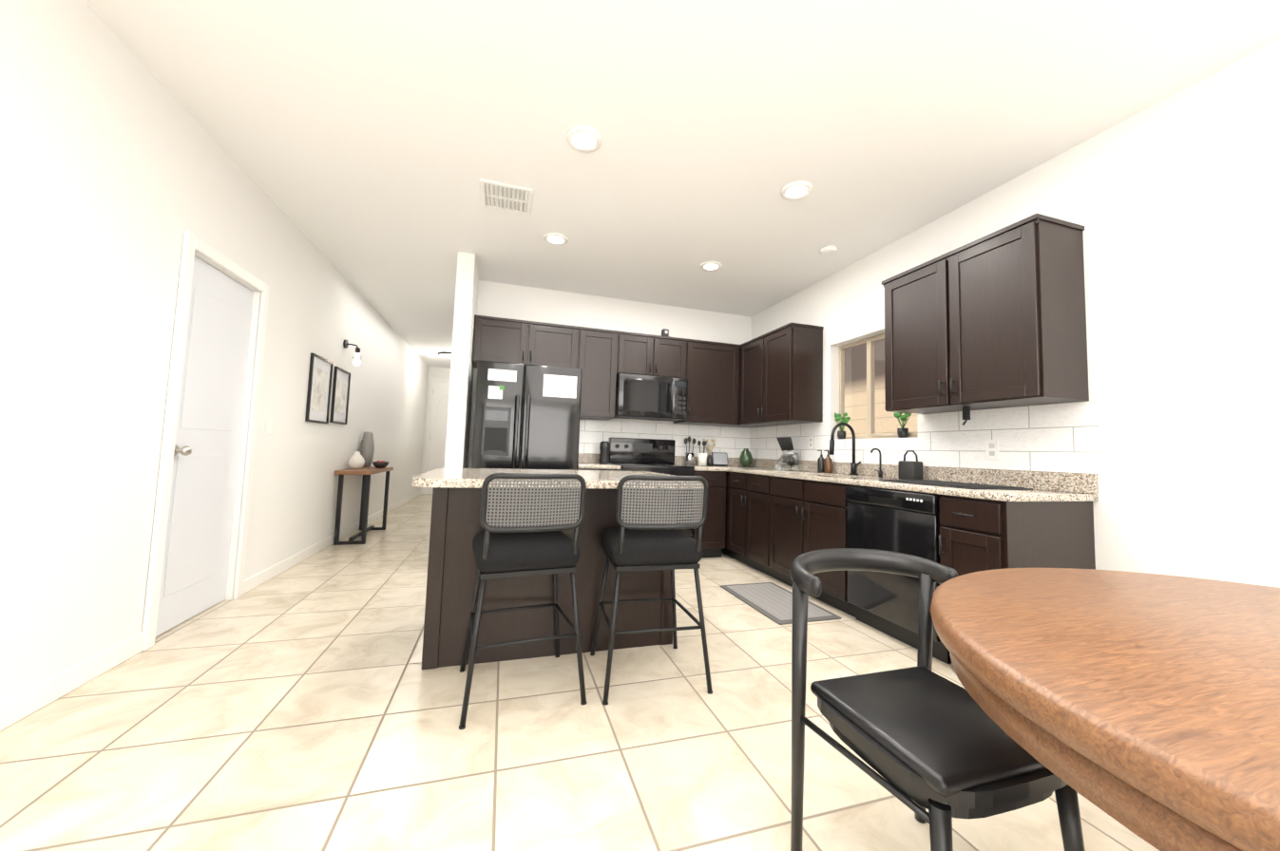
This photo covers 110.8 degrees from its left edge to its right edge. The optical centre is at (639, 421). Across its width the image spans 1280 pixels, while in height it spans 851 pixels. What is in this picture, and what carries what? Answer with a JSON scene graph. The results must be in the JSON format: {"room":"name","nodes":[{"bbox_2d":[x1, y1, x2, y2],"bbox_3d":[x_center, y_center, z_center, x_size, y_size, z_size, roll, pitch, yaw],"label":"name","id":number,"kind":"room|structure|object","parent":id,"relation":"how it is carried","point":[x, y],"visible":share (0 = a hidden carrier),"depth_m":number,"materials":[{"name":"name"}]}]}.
{"room":"kitchen","nodes":[
{"label":"kitchen","id":0,"kind":"room"},
{"bbox_2d":[0,0,429,704],"bbox_3d":[-2.794,-0.185,3.289,0.140,2.740,13.130,3,-4,-17],"label":"wall","id":1,"kind":"structure","parent":0,"point":[120,169],"depth_m":1.95,"materials":[{"name":"white paint"}]},
{"bbox_2d":[0,631,143,731],"bbox_3d":[-1.660,0.931,-0.377,0.014,0.095,5.310,3,-4,-17],"label":"baseboard","id":2,"kind":"structure","parent":1,"relation":"attached to","point":[23,705],"depth_m":1.78,"materials":[{"name":"white wood"}]},
{"bbox_2d":[141,229,269,651],"bbox_3d":[-2.542,0.084,2.623,0.098,2.130,0.840,3,-4,-17],"label":"door","id":3,"kind":"structure","parent":1,"relation":"in","point":[191,536],"depth_m":2.57,"materials":[{"name":"white wood"}]},
{"bbox_2d":[305,352,333,424],"bbox_3d":[-2.932,-0.288,4.044,0.022,0.600,0.460,3,-4,-17],"label":"picture frame","id":4,"kind":"object","parent":1,"relation":"attached to","point":[319,391],"visible":1,"depth_m":4.03,"materials":[{"name":"black"}]},
{"bbox_2d":[242,490,421,594],"bbox_3d":[-3.656,1.308,6.160,0.030,0.095,6.700,3,-4,-17],"label":"baseboard","id":5,"kind":"structure","parent":1,"relation":"attached to","point":[269,573],"depth_m":3.88,"materials":[{"name":"white wood"}]},
{"bbox_2d":[329,366,350,424],"bbox_3d":[-3.090,-0.259,4.559,0.022,0.560,0.420,3,-4,-17],"label":"picture frame","id":6,"kind":"object","parent":1,"relation":"attached to","point":[340,396],"visible":1,"depth_m":4.54,"materials":[{"name":"black"}]},
{"bbox_2d":[343,339,361,365],"bbox_3d":[-3.017,-0.727,4.640,0.160,0.260,0.090,3,-4,-17],"label":"lamp","id":7,"kind":"object","parent":1,"relation":"attached to","point":[356,358],"visible":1,"depth_m":4.62,"materials":[{"name":"white glass"}]},
{"bbox_2d":[421,366,448,490],"bbox_3d":[-4.060,0.206,9.682,1.170,2.740,0.140,3,-4,-17],"label":"wall","id":8,"kind":"structure","parent":0,"point":[435,372],"depth_m":9.55,"materials":[{"name":"white paint"}]},
{"bbox_2d":[422,378,449,494],"bbox_3d":[-4.049,0.326,9.555,1.050,2.485,0.093,3,-4,-17],"label":"front door","id":9,"kind":"structure","parent":8,"relation":"in","point":[437,420],"depth_m":9.51,"materials":[{"name":"white wood"}]},
{"bbox_2d":[444,251,482,468],"bbox_3d":[-1.654,-0.096,4.068,0.140,2.740,0.620,3,-4,-17],"label":"wall","id":10,"kind":"structure","parent":0,"point":[462,371],"depth_m":3.82,"materials":[{"name":"white paint"}]},
{"bbox_2d":[0,494,1159,850],"bbox_3d":[-0.639,1.327,3.863,4.745,0.060,13.130,3,-4,-17],"label":"floor","id":11,"kind":"structure","parent":0,"point":[308,705],"depth_m":1.56,"materials":[{"name":"tile"}]},
{"bbox_2d":[333,466,393,545],"bbox_3d":[-3.113,0.912,4.987,0.323,0.760,1.000,3,-4,-17],"label":"console table","id":12,"kind":"object","parent":11,"relation":"on","point":[366,472],"visible":0.96,"depth_m":4.62,"materials":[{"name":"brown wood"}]},
{"bbox_2d":[347,451,364,469],"bbox_3d":[-3.130,0.427,4.874,0.160,0.190,0.160,3,-4,-17],"label":"vase","id":13,"kind":"object","parent":12,"relation":"on","point":[356,461],"visible":1,"depth_m":4.83,"materials":[{"name":"white ceramic"}]},
{"bbox_2d":[359,432,374,467],"bbox_3d":[-3.256,0.334,5.260,0.152,0.420,0.152,3,-4,-17],"label":"vase","id":14,"kind":"object","parent":12,"relation":"on","point":[367,448],"visible":0.9,"depth_m":5.21,"materials":[{"name":"grey ceramic"}]},
{"bbox_2d":[372,460,389,468],"bbox_3d":[-3.075,0.505,5.232,0.176,0.085,0.176,3,-4,-17],"label":"decorative bowl","id":15,"kind":"object","parent":12,"relation":"on","point":[380,464],"visible":1,"depth_m":5.18,"materials":[{"name":"black ceramic"}]},
{"bbox_2d":[458,473,586,729],"bbox_3d":[-0.518,0.697,1.970,0.494,0.953,0.499,3,-4,-23],"label":"bar stool","id":16,"kind":"object","parent":11,"relation":"on","point":[500,552],"visible":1,"depth_m":1.81,"materials":[{"name":"black fabric"}]},
{"bbox_2d":[471,360,581,470],"bbox_3d":[-1.083,0.396,4.170,0.910,1.790,0.705,3,-4,-17],"label":"fridge","id":17,"kind":"object","parent":11,"relation":"on","point":[526,416],"visible":0.6,"depth_m":3.91,"materials":[{"name":"black stainless steel"},{"name":"black plastic"},{"name":"white paper"}]},
{"bbox_2d":[420,486,676,669],"bbox_3d":[-0.508,0.776,2.594,1.267,0.878,0.672,3,-4,-17],"label":"kitchen island","id":18,"kind":"object","parent":11,"relation":"on","point":[456,527],"depth_m":2.23,"materials":[{"name":"brown wood"}]},
{"bbox_2d":[411,467,703,490],"bbox_3d":[-0.439,0.308,2.458,1.360,0.036,1.000,3,-4,-17],"label":"island countertop","id":19,"kind":"structure","parent":18,"relation":"on","point":[451,478],"depth_m":2.13,"materials":[{"name":"beige stone"}]},
{"bbox_2d":[577,468,619,471],"bbox_3d":[-0.473,0.896,4.365,0.396,0.878,0.652,3,-4,-17],"label":"base cabinet","id":20,"kind":"object","parent":11,"relation":"on","point":[597,469],"depth_m":4.12,"materials":[{"name":"black"}]},
{"bbox_2d":[577,453,620,469],"bbox_3d":[-0.462,0.389,4.410,0.400,0.136,0.628,3,-4,-17],"label":"countertop","id":21,"kind":"structure","parent":20,"relation":"on","point":[591,461],"depth_m":4.50,"materials":[{"name":"stone"}]},
{"bbox_2d":[599,441,610,463],"bbox_3d":[-0.367,0.319,4.564,0.104,0.230,0.104,3,-4,-17],"label":"coffee grinder","id":22,"kind":"object","parent":21,"relation":"on","point":[604,452],"visible":1,"depth_m":4.52,"materials":[{"name":"black plastic"}]},
{"bbox_2d":[590,475,712,706],"bbox_3d":[0.046,0.726,2.131,0.494,0.953,0.499,3,-4,-14],"label":"bar stool","id":23,"kind":"object","parent":11,"relation":"on","point":[672,547],"visible":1,"depth_m":1.96,"materials":[{"name":"black fabric"}]},
{"bbox_2d":[608,438,694,537],"bbox_3d":[0.095,0.766,4.516,0.752,1.193,0.690,3,-4,-17],"label":"range","id":24,"kind":"object","parent":11,"relation":"on","point":[634,454],"visible":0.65,"depth_m":4.73,"materials":[{"name":"black metal"}]},
{"bbox_2d":[692,471,725,557],"bbox_3d":[0.618,0.953,4.696,0.360,0.878,0.652,3,-4,-17],"label":"base cabinet","id":25,"kind":"object","parent":11,"relation":"on","point":[713,541],"visible":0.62,"depth_m":4.44,"materials":[{"name":"black wood"}]},
{"bbox_2d":[674,456,725,471],"bbox_3d":[0.621,0.445,4.735,0.336,0.136,0.634,3,-4,-17],"label":"countertop","id":26,"kind":"structure","parent":25,"relation":"on","point":[678,460],"depth_m":4.79,"materials":[{"name":"stone"}]},
{"bbox_2d":[684,436,695,465],"bbox_3d":[0.558,0.326,4.931,0.141,0.323,0.104,3,-4,-17],"label":"utensil crock","id":27,"kind":"object","parent":26,"relation":"on","point":[689,458],"visible":1,"depth_m":4.89,"materials":[{"name":"silver metal"}]},
{"bbox_2d":[697,440,706,466],"bbox_3d":[0.699,0.354,4.942,0.109,0.278,0.104,3,-4,-17],"label":"utensil crock","id":28,"kind":"object","parent":26,"relation":"on","point":[701,459],"visible":1,"depth_m":4.90,"materials":[{"name":"white ceramic"}]},
{"bbox_2d":[705,439,715,465],"bbox_3d":[0.801,0.347,5.026,0.125,0.311,0.097,3,-4,-17],"label":"vase","id":29,"kind":"object","parent":26,"relation":"on","point":[709,460],"visible":0.98,"depth_m":5.01,"materials":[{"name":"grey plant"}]},
{"bbox_2d":[720,582,841,625],"bbox_3d":[0.979,1.296,3.203,0.480,0.016,0.800,3,-4,-17],"label":"rug","id":30,"kind":"object","parent":11,"relation":"on","point":[772,601],"visible":0.94,"depth_m":3.13,"materials":[{"name":"grey fabric"}]},
{"bbox_2d":[721,471,856,617],"bbox_3d":[1.311,0.933,4.074,0.652,0.878,2.248,3,-4,-17],"label":"base cabinet","id":31,"kind":"object","parent":11,"relation":"on","point":[775,527],"visible":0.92,"depth_m":3.57,"materials":[{"name":"black wood"}]},
{"bbox_2d":[725,458,1098,501],"bbox_3d":[1.471,0.508,3.623,0.650,0.355,3.248,3,-4,-17],"label":"countertop","id":32,"kind":"structure","parent":31,"relation":"on","point":[1055,487],"depth_m":2.59,"materials":[{"name":"stone"}]},
{"bbox_2d":[711,452,727,466],"bbox_3d":[0.926,0.434,5.109,0.200,0.155,0.045,3,-4,-17],"label":"tablet stand","id":33,"kind":"object","parent":32,"relation":"on","point":[719,459],"visible":0.92,"depth_m":5.10,"materials":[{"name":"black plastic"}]},
{"bbox_2d":[739,448,752,467],"bbox_3d":[1.206,0.410,5.020,0.150,0.210,0.150,3,-4,-17],"label":"vase","id":34,"kind":"object","parent":32,"relation":"on","point":[745,458],"visible":0.96,"depth_m":4.97,"materials":[{"name":"green ceramic"}]},
{"bbox_2d":[775,437,798,471],"bbox_3d":[1.442,0.314,4.344,0.130,0.324,0.222,3,-4,-17],"label":"knife block","id":35,"kind":"object","parent":32,"relation":"on","point":[788,460],"visible":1,"depth_m":4.29,"materials":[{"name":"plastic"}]},
{"bbox_2d":[817,450,824,473],"bbox_3d":[1.628,0.355,3.969,0.073,0.205,0.064,3,-4,-17],"label":"soap bottle","id":36,"kind":"object","parent":32,"relation":"on","point":[820,464],"visible":0.94,"depth_m":3.94,"materials":[{"name":"black"}]},
{"bbox_2d":[823,450,832,473],"bbox_3d":[1.654,0.350,3.883,0.073,0.205,0.064,3,-4,-17],"label":"soap bottle","id":37,"kind":"object","parent":32,"relation":"on","point":[828,465],"visible":0.98,"depth_m":3.86,"materials":[{"name":"brown"}]},
{"bbox_2d":[828,422,861,475],"bbox_3d":[1.667,0.218,3.577,0.270,0.426,0.111,3,-4,-17],"label":"kitchen faucet","id":38,"kind":"object","parent":32,"relation":"on","point":[853,468],"visible":1,"depth_m":3.60,"materials":[{"name":"black metal"}]},
{"bbox_2d":[870,447,882,477],"bbox_3d":[1.788,0.310,3.364,0.110,0.222,0.068,3,-4,-17],"label":"faucet","id":39,"kind":"object","parent":32,"relation":"on","point":[880,473],"visible":1,"depth_m":3.35,"materials":[{"name":"black metal"}]},
{"bbox_2d":[897,450,923,479],"bbox_3d":[1.872,0.300,3.052,0.100,0.205,0.120,3,-4,-17],"label":"sink caddy","id":40,"kind":"object","parent":32,"relation":"on","point":[909,470],"visible":0.98,"depth_m":3.01,"materials":[{"name":"black metal"}]},
{"bbox_2d":[878,479,1032,490],"bbox_3d":[1.805,0.363,2.572,0.440,0.011,0.590,3,-4,-17],"label":"dish mat","id":41,"kind":"object","parent":32,"relation":"on","point":[965,486],"visible":1,"depth_m":2.45,"materials":[{"name":"black"}]},
{"bbox_2d":[846,485,951,664],"bbox_3d":[1.722,0.854,2.686,0.582,0.874,0.630,3,-4,-17],"label":"dishwasher","id":42,"kind":"object","parent":11,"relation":"on","point":[903,522],"visible":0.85,"depth_m":2.57,"materials":[{"name":"black metal"}]},
{"bbox_2d":[790,548,1085,850],"bbox_3d":[0.677,0.768,1.117,0.498,0.771,0.546,3,-4,-17],"label":"dining chair","id":43,"kind":"object","parent":11,"relation":"on","point":[924,737],"visible":0.79,"depth_m":1.01,"materials":[{"name":"black leather"}]},
{"bbox_2d":[938,495,1095,648],"bbox_3d":[1.878,0.826,2.223,0.652,0.878,0.325,3,-4,-17],"label":"base cabinet","id":44,"kind":"object","parent":11,"relation":"on","point":[977,535],"visible":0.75,"depth_m":2.11,"materials":[{"name":"black wood"}]},
{"bbox_2d":[930,568,1279,850],"bbox_3d":[1.244,0.759,0.576,1.440,0.750,1.440,3,-4,-17],"label":"dining table","id":45,"kind":"object","parent":11,"relation":"on","point":[1145,707],"visible":1,"depth_m":0.64,"materials":[{"name":"brown wood"}]},
{"bbox_2d":[471,280,752,465],"bbox_3d":[-0.206,0.008,4.915,3.130,2.740,0.140,3,-4,-17],"label":"wall","id":46,"kind":"structure","parent":0,"point":[496,299],"depth_m":4.85,"materials":[{"name":"white paint"}]},
{"bbox_2d":[472,314,582,368],"bbox_3d":[-1.134,-0.747,4.416,0.983,0.437,0.348,3,-4,-17],"label":"upper cabinet","id":47,"kind":"object","parent":46,"relation":"attached to","point":[496,339],"depth_m":4.25,"materials":[{"name":"brown wood"}]},
{"bbox_2d":[578,326,620,420],"bbox_3d":[-0.477,-0.482,4.602,0.403,0.898,0.348,3,-4,-17],"label":"upper cabinet","id":48,"kind":"object","parent":46,"relation":"attached to","point":[599,349],"depth_m":4.45,"materials":[{"name":"brown wood"}]},
{"bbox_2d":[620,331,688,379],"bbox_3d":[0.087,-0.686,4.787,0.758,0.431,0.348,3,-4,-17],"label":"upper cabinet","id":49,"kind":"object","parent":46,"relation":"attached to","point":[640,353],"depth_m":4.63,"materials":[{"name":"brown wood"}]},
{"bbox_2d":[614,373,687,421],"bbox_3d":[0.090,-0.248,4.706,0.748,0.439,0.452,3,-4,-17],"label":"microwave","id":50,"kind":"object","parent":49,"relation":"attached to","point":[648,397],"visible":0.96,"depth_m":4.53,"materials":[{"name":"black metal"}]},
{"bbox_2d":[660,328,670,337],"bbox_3d":[0.273,-0.950,4.813,0.140,0.110,0.100,3,-4,-17],"label":"security camera","id":51,"kind":"object","parent":49,"relation":"on","point":[664,332],"visible":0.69,"depth_m":4.78,"materials":[{"name":"black plastic"}]},
{"bbox_2d":[578,419,749,458],"bbox_3d":[0.278,0.308,4.966,2.130,0.579,0.007,3,-4,-17],"label":"tile backsplash","id":52,"kind":"structure","parent":46,"relation":"attached to","point":[732,441],"depth_m":5.00,"materials":[{"name":"white tile"}]},
{"bbox_2d":[700,436,706,447],"bbox_3d":[0.737,0.231,5.105,0.075,0.120,0.006,3,-4,-17],"label":"outlet","id":53,"kind":"object","parent":52,"relation":"attached to","point":[702,438],"visible":0.67,"depth_m":5.10,"materials":[{"name":"white plastic"}]},
{"bbox_2d":[673,339,741,426],"bbox_3d":[0.759,-0.417,4.977,0.658,0.898,0.348,3,-4,-17],"label":"upper cabinet","id":54,"kind":"object","parent":46,"relation":"attached to","point":[709,371],"depth_m":4.82,"materials":[{"name":"brown wood"}]},
{"bbox_2d":[606,300,619,420],"bbox_3d":[-1.071,0.134,7.198,0.155,2.740,4.740,3,-4,-17],"label":"wall","id":55,"kind":"structure","parent":0,"point":[613,305],"depth_m":4.88,"materials":[{"name":"white paint"}]},
{"bbox_2d":[83,0,1279,368],"bbox_3d":[-0.550,-1.466,4.051,4.745,0.060,13.130,3,-4,-17],"label":"ceiling","id":56,"kind":"structure","parent":0,"point":[367,144],"depth_m":2.21,"materials":[{"name":"white paint"}]},
{"bbox_2d":[438,351,451,358],"bbox_3d":[-3.538,-1.234,8.176,0.380,0.035,0.380,3,-4,-17],"label":"recessed light","id":57,"kind":"object","parent":56,"relation":"in","point":[445,354],"visible":0.65,"depth_m":8.07,"materials":[{"name":"white metal"}]},
{"bbox_2d":[479,178,533,215],"bbox_3d":[-0.902,-1.510,2.987,0.330,0.016,0.330,3,-4,-17],"label":"ceiling vent","id":58,"kind":"object","parent":56,"relation":"in","point":[505,197],"visible":1,"depth_m":2.97,"materials":[{"name":"white metal"}]},
{"bbox_2d":[543,232,568,245],"bbox_3d":[-0.676,-1.465,3.546,0.196,0.015,0.196,3,-4,-17],"label":"recessed light","id":59,"kind":"object","parent":56,"relation":"in","point":[555,238],"visible":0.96,"depth_m":3.53,"materials":[{"name":"white plastic"}]},
{"bbox_2d":[566,125,602,152],"bbox_3d":[-0.303,-1.531,2.397,0.196,0.015,0.196,3,-4,-17],"label":"recessed light","id":60,"kind":"object","parent":56,"relation":"in","point":[583,139],"visible":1,"depth_m":2.38,"materials":[{"name":"white plastic"}]},
{"bbox_2d":[700,261,722,271],"bbox_3d":[0.637,-1.395,3.965,0.196,0.015,0.196,3,-4,-17],"label":"recessed light","id":61,"kind":"object","parent":56,"relation":"in","point":[709,266],"visible":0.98,"depth_m":3.95,"materials":[{"name":"white plastic"}]},
{"bbox_2d":[780,180,813,200],"bbox_3d":[0.994,-1.462,2.801,0.196,0.015,0.196,3,-4,-17],"label":"recessed light","id":62,"kind":"object","parent":56,"relation":"in","point":[796,190],"visible":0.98,"depth_m":2.79,"materials":[{"name":"white plastic"}]},
{"bbox_2d":[820,245,837,255],"bbox_3d":[1.528,-1.384,3.578,0.132,0.033,0.132,3,-4,-17],"label":"smoke detector","id":63,"kind":"object","parent":56,"relation":"attached to","point":[830,250],"visible":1,"depth_m":3.54,"materials":[{"name":"white plastic"}]},
{"bbox_2d":[752,38,1279,588],"bbox_3d":[2.438,-0.111,1.909,0.140,2.740,7.440,3,-4,-17],"label":"wall","id":64,"kind":"structure","parent":0,"point":[1176,202],"depth_m":1.96,"materials":[{"name":"white paint"}]},
{"bbox_2d":[729,425,760,427],"bbox_3d":[1.232,-0.395,5.086,0.348,0.898,0.416,3,-4,-17],"label":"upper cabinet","id":65,"kind":"object","parent":64,"relation":"attached to","point":[730,426],"depth_m":5.09,"materials":[{"name":"brown wood"}]},
{"bbox_2d":[739,323,823,426],"bbox_3d":[1.409,-0.428,4.508,0.348,0.898,0.910,3,-4,-17],"label":"upper cabinet","id":66,"kind":"object","parent":64,"relation":"attached to","point":[781,375],"depth_m":4.15,"materials":[{"name":"brown wood"}]},
{"bbox_2d":[839,333,917,439],"bbox_3d":[1.970,-0.288,3.624,0.050,0.861,0.886,3,-4,-17],"label":"window","id":67,"kind":"structure","parent":64,"relation":"in","point":[870,423],"depth_m":3.72,"materials":[{"name":"beige plastic"}]},
{"bbox_2d":[834,412,850,439],"bbox_3d":[1.790,0.035,3.935,0.077,0.248,0.227,3,-4,-17],"label":"potted plant","id":68,"kind":"object","parent":67,"relation":"on","point":[841,434],"visible":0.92,"depth_m":3.90,"materials":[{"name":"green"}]},
{"bbox_2d":[893,412,911,438],"bbox_3d":[1.983,-0.004,3.306,0.077,0.253,0.222,3,-4,-17],"label":"potted plant","id":69,"kind":"object","parent":67,"relation":"on","point":[902,431],"visible":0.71,"depth_m":3.29,"materials":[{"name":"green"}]},
{"bbox_2d":[749,401,1100,474],"bbox_3d":[1.791,0.165,3.736,0.006,0.363,3.258,3,-4,-17],"label":"tile backsplash","id":70,"kind":"structure","parent":64,"relation":"attached to","point":[1062,437],"depth_m":2.72,"materials":[{"name":"white tile"}]},
{"bbox_2d":[808,436,813,449],"bbox_3d":[1.636,0.200,4.219,0.006,0.120,0.075,3,-4,-17],"label":"outlet","id":71,"kind":"object","parent":70,"relation":"attached to","point":[811,442],"visible":1,"depth_m":4.22,"materials":[{"name":"white plastic"}]},
{"bbox_2d":[985,439,998,459],"bbox_3d":[2.114,0.169,2.649,0.006,0.120,0.075,3,-4,-17],"label":"outlet","id":72,"kind":"object","parent":70,"relation":"attached to","point":[991,449],"visible":1,"depth_m":2.65,"materials":[{"name":"white plastic"}]},
{"bbox_2d":[881,213,1088,425],"bbox_3d":[1.962,-0.486,2.640,0.382,1.022,0.941,3,-4,-17],"label":"upper cabinet","id":73,"kind":"object","parent":64,"relation":"attached to","point":[996,319],"visible":1,"depth_m":2.37,"materials":[{"name":"brown wood"}]},
{"label":"outside","id":74,"kind":"structure","parent":0,"visible":0},
{"bbox_2d":[844,338,917,437],"bbox_3d":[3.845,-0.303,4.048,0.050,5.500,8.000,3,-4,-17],"label":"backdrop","id":75,"kind":"structure","parent":74,"point":[891,423],"depth_m":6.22,"materials":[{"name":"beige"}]}
]}

